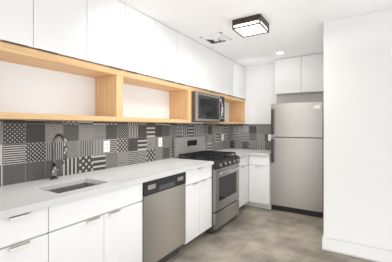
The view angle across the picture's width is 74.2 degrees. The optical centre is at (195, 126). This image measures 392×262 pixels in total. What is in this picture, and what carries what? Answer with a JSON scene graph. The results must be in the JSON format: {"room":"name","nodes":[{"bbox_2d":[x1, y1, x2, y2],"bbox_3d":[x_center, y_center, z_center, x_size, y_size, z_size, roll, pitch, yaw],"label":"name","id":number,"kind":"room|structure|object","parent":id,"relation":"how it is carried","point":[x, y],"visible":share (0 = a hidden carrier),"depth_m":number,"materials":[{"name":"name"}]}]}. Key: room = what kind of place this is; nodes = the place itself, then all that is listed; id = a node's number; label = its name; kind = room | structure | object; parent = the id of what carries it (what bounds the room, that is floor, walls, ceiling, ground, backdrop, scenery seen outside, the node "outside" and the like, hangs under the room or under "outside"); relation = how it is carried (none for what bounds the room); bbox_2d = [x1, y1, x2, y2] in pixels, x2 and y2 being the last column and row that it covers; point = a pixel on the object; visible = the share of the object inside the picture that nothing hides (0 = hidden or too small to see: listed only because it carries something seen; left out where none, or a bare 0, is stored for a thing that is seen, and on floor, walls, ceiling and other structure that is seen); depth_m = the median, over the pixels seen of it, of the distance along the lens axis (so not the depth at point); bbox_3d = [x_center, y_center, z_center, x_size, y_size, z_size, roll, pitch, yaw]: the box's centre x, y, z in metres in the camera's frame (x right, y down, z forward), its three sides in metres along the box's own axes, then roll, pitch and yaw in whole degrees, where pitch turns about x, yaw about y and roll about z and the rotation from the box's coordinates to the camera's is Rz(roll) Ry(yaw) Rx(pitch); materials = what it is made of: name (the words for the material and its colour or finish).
{"room":"kitchen","nodes":[
{"label":"kitchen","id":0,"kind":"room"},
{"bbox_2d":[0,120,229,186],"bbox_3d":[-1.974,0.099,1.094,0.150,2.500,10.150,0,0,32],"label":"wall","id":1,"kind":"structure","parent":0,"point":[25,150],"depth_m":2.44,"materials":[{"name":"tile"}]},
{"bbox_2d":[0,0,35,48],"bbox_3d":[-1.338,-0.847,1.654,0.330,0.611,0.405,0,0,32],"label":"upper cabinet","id":2,"kind":"object","parent":1,"relation":"attached to","point":[17,17],"depth_m":1.66,"materials":[{"name":"white wood"}]},
{"bbox_2d":[32,0,87,61],"bbox_3d":[-1.123,-0.847,1.997,0.330,0.611,0.405,0,0,32],"label":"upper cabinet","id":3,"kind":"object","parent":1,"relation":"attached to","point":[61,25],"depth_m":1.91,"materials":[{"name":"white wood"}]},
{"bbox_2d":[0,61,190,122],"bbox_3d":[-1.058,-0.263,2.119,0.310,0.423,3.260,0,0,32],"label":"wood shelf","id":4,"kind":"object","parent":1,"relation":"attached to","point":[31,93],"visible":1,"depth_m":2.36,"materials":[{"name":"brown wood"}]},
{"bbox_2d":[104,140,109,151],"bbox_3d":[-0.908,0.199,2.639,0.010,0.116,0.072,0,0,32],"label":"electrical outlet","id":5,"kind":"object","parent":1,"relation":"attached to","point":[106,146],"visible":1,"depth_m":2.64,"materials":[{"name":"white plastic"}]},
{"bbox_2d":[88,0,127,70],"bbox_3d":[-0.907,-0.847,2.340,0.330,0.611,0.405,0,0,32],"label":"upper cabinet","id":6,"kind":"object","parent":1,"relation":"attached to","point":[117,34],"depth_m":2.26,"materials":[{"name":"white wood"}]},
{"bbox_2d":[0,41,244,102],"bbox_3d":[-0.555,-0.501,2.918,0.310,0.054,5.150,0,0,32],"label":"board","id":7,"kind":"object","parent":1,"relation":"attached to","point":[14,53],"visible":0.79,"depth_m":2.14,"materials":[{"name":"brown wood"}]},
{"bbox_2d":[128,6,155,76],"bbox_3d":[-0.691,-0.847,2.682,0.330,0.611,0.405,0,0,32],"label":"upper cabinet","id":8,"kind":"object","parent":1,"relation":"attached to","point":[141,27],"depth_m":2.60,"materials":[{"name":"white wood"}]},
{"bbox_2d":[158,138,161,146],"bbox_3d":[-0.461,0.199,3.350,0.010,0.116,0.072,0,0,32],"label":"electrical outlet","id":9,"kind":"object","parent":1,"relation":"attached to","point":[159,142],"visible":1,"depth_m":3.34,"materials":[{"name":"white plastic"}]},
{"bbox_2d":[152,21,179,83],"bbox_3d":[-0.476,-0.847,3.025,0.330,0.611,0.405,0,0,32],"label":"upper cabinet","id":10,"kind":"object","parent":1,"relation":"attached to","point":[167,39],"depth_m":2.95,"materials":[{"name":"white wood"}]},
{"bbox_2d":[180,33,195,87],"bbox_3d":[-0.260,-0.847,3.368,0.330,0.611,0.405,0,0,32],"label":"upper cabinet","id":11,"kind":"object","parent":1,"relation":"attached to","point":[187,45],"depth_m":3.30,"materials":[{"name":"white wood"}]},
{"bbox_2d":[196,42,211,91],"bbox_3d":[-0.044,-0.847,3.711,0.330,0.611,0.405,0,0,32],"label":"upper cabinet","id":12,"kind":"object","parent":1,"relation":"attached to","point":[203,53],"depth_m":3.64,"materials":[{"name":"white wood"}]},
{"bbox_2d":[191,91,224,121],"bbox_3d":[0.084,-0.272,3.801,0.460,0.390,0.805,0,0,32],"label":"microwave","id":13,"kind":"object","parent":1,"relation":"attached to","point":[206,107],"visible":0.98,"depth_m":3.59,"materials":[{"name":"silver metal"}]},
{"bbox_2d":[212,50,223,93],"bbox_3d":[0.171,-0.847,4.054,0.330,0.611,0.405,0,0,32],"label":"upper cabinet","id":14,"kind":"object","parent":1,"relation":"attached to","point":[217,59],"depth_m":4.00,"materials":[{"name":"white wood"}]},
{"bbox_2d":[203,102,244,123],"bbox_3d":[0.527,-0.263,4.639,0.310,0.423,1.085,0,0,32],"label":"wood shelf","id":15,"kind":"object","parent":1,"relation":"attached to","point":[234,113],"visible":0.5,"depth_m":5.03,"materials":[{"name":"brown wood"}]},
{"bbox_2d":[224,56,231,95],"bbox_3d":[0.387,-0.847,4.397,0.330,0.611,0.405,0,0,32],"label":"upper cabinet","id":16,"kind":"object","parent":1,"relation":"attached to","point":[227,62],"depth_m":4.30,"materials":[{"name":"white wood"}]},
{"bbox_2d":[232,60,243,98],"bbox_3d":[0.602,-0.847,4.739,0.330,0.611,0.405,0,0,32],"label":"upper cabinet","id":17,"kind":"object","parent":1,"relation":"attached to","point":[237,69],"depth_m":4.66,"materials":[{"name":"white wood"}]},
{"bbox_2d":[244,68,245,98],"bbox_3d":[0.767,-0.847,5.002,0.330,0.611,0.215,0,0,32],"label":"upper cabinet","id":18,"kind":"object","parent":1,"relation":"attached to","point":[244,68],"depth_m":4.97,"materials":[{"name":"white wood"}]},
{"bbox_2d":[230,64,276,149],"bbox_3d":[1.508,0.099,4.752,1.850,2.500,0.150,0,0,32],"label":"wall","id":19,"kind":"structure","parent":0,"point":[253,131],"depth_m":4.88,"materials":[{"name":"paint"}]},
{"bbox_2d":[275,53,323,103],"bbox_3d":[1.798,-0.766,4.303,0.882,0.770,0.300,0,0,32],"label":"upper cabinet","id":20,"kind":"object","parent":19,"relation":"attached to","point":[299,79],"visible":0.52,"depth_m":4.22,"materials":[{"name":"white wood"}]},
{"bbox_2d":[118,0,391,66],"bbox_3d":[0.290,-1.202,-0.330,5.600,0.100,10.150,0,0,32],"label":"ceiling","id":21,"kind":"structure","parent":0,"point":[296,28],"depth_m":2.78,"materials":[{"name":"paint"}]},
{"bbox_2d":[200,32,230,43],"bbox_3d":[0.259,-1.133,3.357,0.300,0.036,0.300,0,0,32],"label":"ceiling vent","id":22,"kind":"object","parent":21,"relation":"in","point":[220,37],"visible":0.96,"depth_m":3.31,"materials":[{"name":"white metal"}]},
{"bbox_2d":[232,14,268,37],"bbox_3d":[0.604,-1.101,2.843,0.310,0.100,0.310,0,0,32],"label":"ceiling light","id":23,"kind":"object","parent":21,"relation":"attached to","point":[252,25],"visible":1,"depth_m":2.77,"materials":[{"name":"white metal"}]},
{"bbox_2d":[166,205,373,261],"bbox_3d":[0.290,1.399,-0.330,5.600,0.100,10.150,0,0,32],"label":"floor","id":24,"kind":"structure","parent":0,"point":[250,234],"depth_m":3.05,"materials":[{"name":"concrete"}]},
{"bbox_2d":[0,207,47,261],"bbox_3d":[-1.204,0.908,1.558,0.616,0.880,0.314,0,0,32],"label":"base cabinet","id":25,"kind":"object","parent":24,"relation":"on","point":[24,237],"visible":0.83,"depth_m":1.43,"materials":[{"name":"white wood"}]},
{"bbox_2d":[0,158,213,219],"bbox_3d":[-0.917,0.449,2.023,0.650,0.040,3.248,0,0,32],"label":"countertop","id":26,"kind":"structure","parent":25,"relation":"on","point":[21,198],"depth_m":1.99,"materials":[{"name":"stone"}]},
{"bbox_2d":[50,133,67,179],"bbox_3d":[-1.081,0.240,2.095,0.207,0.376,0.116,0,0,32],"label":"faucet","id":27,"kind":"object","parent":26,"relation":"on","point":[54,169],"visible":1,"depth_m":2.09,"materials":[{"name":"silver metal"}]},
{"bbox_2d":[47,183,141,261],"bbox_3d":[-0.910,0.908,2.025,0.616,0.880,0.790,0,0,32],"label":"base cabinet","id":28,"kind":"object","parent":24,"relation":"on","point":[105,227],"visible":0.62,"depth_m":1.84,"materials":[{"name":"wood"}]},
{"bbox_2d":[142,172,185,261],"bbox_3d":[-0.532,0.908,2.628,0.614,0.880,0.627,0,0,32],"label":"dishwasher","id":29,"kind":"object","parent":24,"relation":"on","point":[163,219],"visible":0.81,"depth_m":2.42,"materials":[{"name":"metal"}]},
{"bbox_2d":[179,165,211,250],"bbox_3d":[-0.205,0.908,3.146,0.616,0.880,0.592,0,0,32],"label":"base cabinet","id":30,"kind":"object","parent":24,"relation":"on","point":[198,202],"visible":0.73,"depth_m":2.97,"materials":[{"name":"white wood"}]},
{"bbox_2d":[174,136,240,232],"bbox_3d":[0.193,0.749,3.695,0.705,1.200,0.754,0,0,32],"label":"gas range","id":31,"kind":"object","parent":24,"relation":"on","point":[225,186],"visible":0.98,"depth_m":3.54,"materials":[{"name":"silver metal"}]},
{"bbox_2d":[238,155,248,208],"bbox_3d":[0.495,0.908,4.258,0.616,0.880,0.516,0,0,32],"label":"base cabinet","id":32,"kind":"object","parent":24,"relation":"on","point":[243,199],"visible":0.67,"depth_m":4.14,"materials":[{"name":"white wood"}]},
{"bbox_2d":[244,155,271,209],"bbox_3d":[0.927,0.908,4.637,0.944,0.880,0.618,0,0,32],"label":"base cabinet","id":33,"kind":"object","parent":24,"relation":"on","point":[259,181],"visible":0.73,"depth_m":4.22,"materials":[{"name":"white wood"}]},
{"bbox_2d":[216,148,255,157],"bbox_3d":[0.661,0.449,4.523,0.660,0.040,1.138,0,0,32],"label":"countertop","id":34,"kind":"structure","parent":33,"relation":"on","point":[241,152],"depth_m":4.50,"materials":[{"name":"stone"}]},
{"bbox_2d":[252,150,270,155],"bbox_3d":[1.199,0.449,4.471,0.306,0.040,0.655,0,0,32],"label":"countertop","id":35,"kind":"structure","parent":33,"relation":"on","point":[258,152],"depth_m":4.25,"materials":[{"name":"stone"}]},
{"bbox_2d":[271,102,323,217],"bbox_3d":[1.656,0.488,4.192,0.760,1.720,0.579,0,0,32],"label":"refrigerator","id":36,"kind":"object","parent":24,"relation":"on","point":[297,157],"visible":1,"depth_m":3.99,"materials":[{"name":"silver metal"}]},
{"bbox_2d":[322,9,391,261],"bbox_3d":[3.275,0.099,2.689,3.362,2.500,1.760,0,0,32],"label":"wall","id":37,"kind":"structure","parent":0,"point":[358,136],"depth_m":2.67,"materials":[{"name":"paint"}]}
]}

